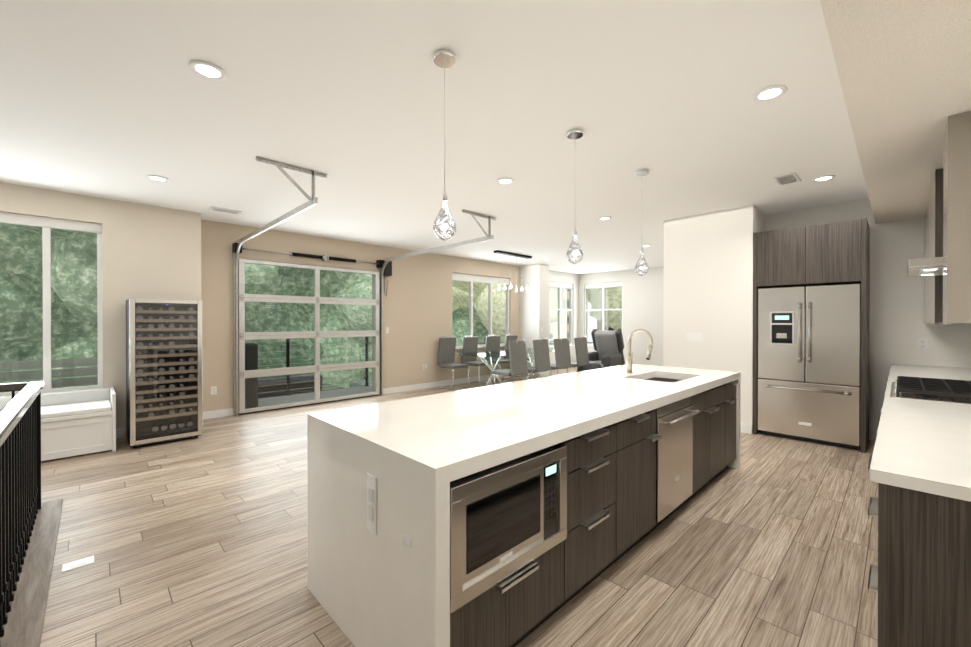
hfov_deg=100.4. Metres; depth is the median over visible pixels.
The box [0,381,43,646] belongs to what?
stair railing
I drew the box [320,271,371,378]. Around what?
tree
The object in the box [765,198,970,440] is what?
wall
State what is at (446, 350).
dining chair
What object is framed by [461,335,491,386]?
dining chair
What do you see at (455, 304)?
tree
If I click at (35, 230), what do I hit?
tree
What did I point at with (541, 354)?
dining chair
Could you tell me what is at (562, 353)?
dining chair
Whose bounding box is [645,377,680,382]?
sink
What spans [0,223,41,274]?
tree
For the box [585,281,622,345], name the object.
window
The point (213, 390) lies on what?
outlet
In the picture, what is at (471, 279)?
dining room window
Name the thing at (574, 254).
pendant light
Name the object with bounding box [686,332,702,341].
light switch
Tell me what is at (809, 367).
fridge
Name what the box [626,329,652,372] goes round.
faucet
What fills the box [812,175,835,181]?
recessed light
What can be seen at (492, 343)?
dining chair
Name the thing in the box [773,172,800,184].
ceiling vent
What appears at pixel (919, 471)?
kitchen counter
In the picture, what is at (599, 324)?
building
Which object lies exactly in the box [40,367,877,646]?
floor
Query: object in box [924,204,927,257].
upper cabinet
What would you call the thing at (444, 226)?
pendant light
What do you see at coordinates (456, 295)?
tree
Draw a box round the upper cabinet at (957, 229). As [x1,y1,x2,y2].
[943,111,970,324]
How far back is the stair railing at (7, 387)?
2.86 m
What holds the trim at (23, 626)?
on the floor
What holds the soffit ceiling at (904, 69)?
attached to the ceiling at (120, 100)
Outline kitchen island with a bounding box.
[307,364,740,646]
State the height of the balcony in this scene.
0.170 m
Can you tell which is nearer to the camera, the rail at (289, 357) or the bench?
the bench
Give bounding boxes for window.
[0,212,102,395]
[452,272,508,349]
[549,281,574,347]
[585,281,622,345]
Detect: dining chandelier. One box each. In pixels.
[494,250,531,258]
[497,282,528,292]
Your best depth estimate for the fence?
6.50 m
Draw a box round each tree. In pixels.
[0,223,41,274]
[0,273,96,352]
[0,305,487,391]
[11,224,79,240]
[51,232,290,322]
[268,266,330,308]
[302,277,323,307]
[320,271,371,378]
[452,280,566,342]
[452,286,478,309]
[452,297,459,311]
[587,287,621,330]
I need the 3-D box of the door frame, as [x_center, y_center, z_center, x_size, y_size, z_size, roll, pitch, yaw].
[-1.935,-0.053,5.678,3.075,2.849,3.047,0,0,-44]
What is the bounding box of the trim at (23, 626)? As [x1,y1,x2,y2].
[0,498,62,646]
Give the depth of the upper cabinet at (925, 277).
4.06 m
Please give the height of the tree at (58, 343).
5.900 m
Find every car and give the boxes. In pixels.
[258,372,342,398]
[350,378,371,387]
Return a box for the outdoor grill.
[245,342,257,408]
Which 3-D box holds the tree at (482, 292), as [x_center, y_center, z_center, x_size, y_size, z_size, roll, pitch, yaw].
[1.321,-1.149,23.569,6.473,8.876,6.727,0,0,-44]
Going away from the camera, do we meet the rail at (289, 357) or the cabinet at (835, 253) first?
the cabinet at (835, 253)
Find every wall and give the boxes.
[0,182,200,436]
[201,220,578,414]
[579,267,663,365]
[663,205,764,433]
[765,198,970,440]
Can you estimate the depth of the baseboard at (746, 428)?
5.07 m
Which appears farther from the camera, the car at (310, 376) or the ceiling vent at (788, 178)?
the car at (310, 376)
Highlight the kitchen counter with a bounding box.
[868,364,970,646]
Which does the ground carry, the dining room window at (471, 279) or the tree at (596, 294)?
the tree at (596, 294)
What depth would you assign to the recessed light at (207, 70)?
2.33 m
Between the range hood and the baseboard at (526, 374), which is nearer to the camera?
the range hood
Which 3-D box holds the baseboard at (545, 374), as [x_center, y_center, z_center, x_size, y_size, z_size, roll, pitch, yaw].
[1.497,1.295,10.247,0.370,0.110,0.014,0,0,-44]
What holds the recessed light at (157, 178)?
in the ceiling at (120, 100)
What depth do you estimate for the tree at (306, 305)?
18.45 m
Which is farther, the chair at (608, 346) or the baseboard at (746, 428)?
the chair at (608, 346)
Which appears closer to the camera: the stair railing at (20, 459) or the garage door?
the stair railing at (20, 459)
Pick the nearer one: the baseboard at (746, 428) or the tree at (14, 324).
the baseboard at (746, 428)
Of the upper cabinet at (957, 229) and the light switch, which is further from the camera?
the light switch
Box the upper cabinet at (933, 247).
[928,168,943,323]
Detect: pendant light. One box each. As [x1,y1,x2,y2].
[433,49,455,240]
[566,128,582,263]
[635,169,648,275]
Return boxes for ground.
[500,340,592,344]
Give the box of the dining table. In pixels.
[452,348,554,385]
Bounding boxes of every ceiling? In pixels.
[0,0,868,274]
[820,0,970,223]
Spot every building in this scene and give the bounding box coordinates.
[549,288,568,338]
[597,320,615,330]
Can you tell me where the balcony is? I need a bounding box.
[258,386,371,406]
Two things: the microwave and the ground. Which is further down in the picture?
the microwave
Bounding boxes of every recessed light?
[146,175,168,181]
[189,60,226,80]
[496,178,513,184]
[598,216,610,219]
[752,85,787,101]
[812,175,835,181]
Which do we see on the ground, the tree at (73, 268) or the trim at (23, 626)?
the tree at (73, 268)
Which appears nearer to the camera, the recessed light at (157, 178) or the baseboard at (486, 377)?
the recessed light at (157, 178)
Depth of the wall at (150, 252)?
4.88 m
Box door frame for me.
[232,156,495,415]
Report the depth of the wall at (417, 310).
7.87 m
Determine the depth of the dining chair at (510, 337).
9.96 m
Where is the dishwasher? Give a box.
[653,396,699,521]
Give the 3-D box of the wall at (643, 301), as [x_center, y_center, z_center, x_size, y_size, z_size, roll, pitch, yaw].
[5.614,-0.043,9.830,0.150,3.030,7.650,0,0,-44]
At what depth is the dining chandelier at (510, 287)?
8.56 m
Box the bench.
[0,387,115,460]
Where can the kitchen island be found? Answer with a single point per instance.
(381, 476)
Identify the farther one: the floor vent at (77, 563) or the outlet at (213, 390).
the outlet at (213, 390)
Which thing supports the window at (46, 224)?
in the wall at (150, 252)
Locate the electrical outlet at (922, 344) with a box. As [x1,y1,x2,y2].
[918,339,927,349]
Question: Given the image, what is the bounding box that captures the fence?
[0,358,97,387]
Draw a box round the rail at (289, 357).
[258,336,367,395]
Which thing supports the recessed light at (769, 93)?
in the ceiling at (120, 100)
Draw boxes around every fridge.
[126,298,201,447]
[757,284,860,449]
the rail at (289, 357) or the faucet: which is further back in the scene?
the rail at (289, 357)
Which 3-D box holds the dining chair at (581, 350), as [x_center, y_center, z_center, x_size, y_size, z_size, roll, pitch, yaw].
[1.902,0.816,8.778,0.454,1.081,0.562,0,0,-44]
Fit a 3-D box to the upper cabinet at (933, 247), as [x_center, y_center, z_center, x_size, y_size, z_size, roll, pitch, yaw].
[3.686,-0.580,3.078,0.515,1.146,0.372,0,0,-44]
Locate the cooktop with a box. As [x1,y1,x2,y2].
[890,376,970,405]
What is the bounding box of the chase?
[520,264,548,372]
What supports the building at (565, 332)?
on the ground
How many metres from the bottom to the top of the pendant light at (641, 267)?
1.010 m
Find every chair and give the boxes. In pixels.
[437,336,468,389]
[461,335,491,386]
[484,335,512,382]
[490,339,527,384]
[504,334,531,379]
[515,338,550,381]
[538,337,570,377]
[557,336,588,374]
[577,329,624,371]
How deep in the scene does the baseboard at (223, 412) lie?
5.88 m
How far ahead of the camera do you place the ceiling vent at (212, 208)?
5.23 m
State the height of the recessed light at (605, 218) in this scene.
0.010 m
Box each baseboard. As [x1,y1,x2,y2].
[202,408,233,419]
[383,375,516,393]
[522,373,539,376]
[540,372,548,376]
[740,423,751,433]
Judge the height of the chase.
2.850 m
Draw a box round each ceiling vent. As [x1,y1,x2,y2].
[209,206,241,214]
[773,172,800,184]
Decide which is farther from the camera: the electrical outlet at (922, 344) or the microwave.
the electrical outlet at (922, 344)
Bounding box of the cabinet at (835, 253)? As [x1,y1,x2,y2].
[753,218,869,452]
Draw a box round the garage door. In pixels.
[238,259,379,414]
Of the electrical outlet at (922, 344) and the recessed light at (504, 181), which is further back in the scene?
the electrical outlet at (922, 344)
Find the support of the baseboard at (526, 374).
attached to the wall at (417, 310)
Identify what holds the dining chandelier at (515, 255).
hanging from the ceiling at (120, 100)
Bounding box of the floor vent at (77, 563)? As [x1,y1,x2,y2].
[62,555,93,571]
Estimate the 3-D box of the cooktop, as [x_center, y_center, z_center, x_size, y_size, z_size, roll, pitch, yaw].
[3.060,0.440,2.676,0.900,0.060,0.530,0,0,-44]
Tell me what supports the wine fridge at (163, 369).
on the floor
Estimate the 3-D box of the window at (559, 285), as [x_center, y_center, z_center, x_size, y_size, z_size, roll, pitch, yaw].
[2.219,-0.260,11.928,1.260,1.895,0.165,0,0,-44]
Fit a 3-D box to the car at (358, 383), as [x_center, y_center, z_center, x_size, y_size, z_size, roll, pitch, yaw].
[-3.516,2.541,17.805,4.400,1.550,1.940,0,0,-44]
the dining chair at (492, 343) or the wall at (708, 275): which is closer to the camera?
the wall at (708, 275)
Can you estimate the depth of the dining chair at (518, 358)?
7.17 m
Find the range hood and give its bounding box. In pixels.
[907,257,942,276]
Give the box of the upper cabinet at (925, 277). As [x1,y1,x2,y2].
[924,276,927,322]
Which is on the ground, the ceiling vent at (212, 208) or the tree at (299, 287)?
the tree at (299, 287)
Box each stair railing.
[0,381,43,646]
[0,382,19,391]
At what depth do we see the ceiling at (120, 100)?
2.83 m
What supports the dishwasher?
in the kitchen island
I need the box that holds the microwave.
[450,443,566,612]
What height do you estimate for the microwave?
0.426 m
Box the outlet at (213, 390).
[211,386,216,394]

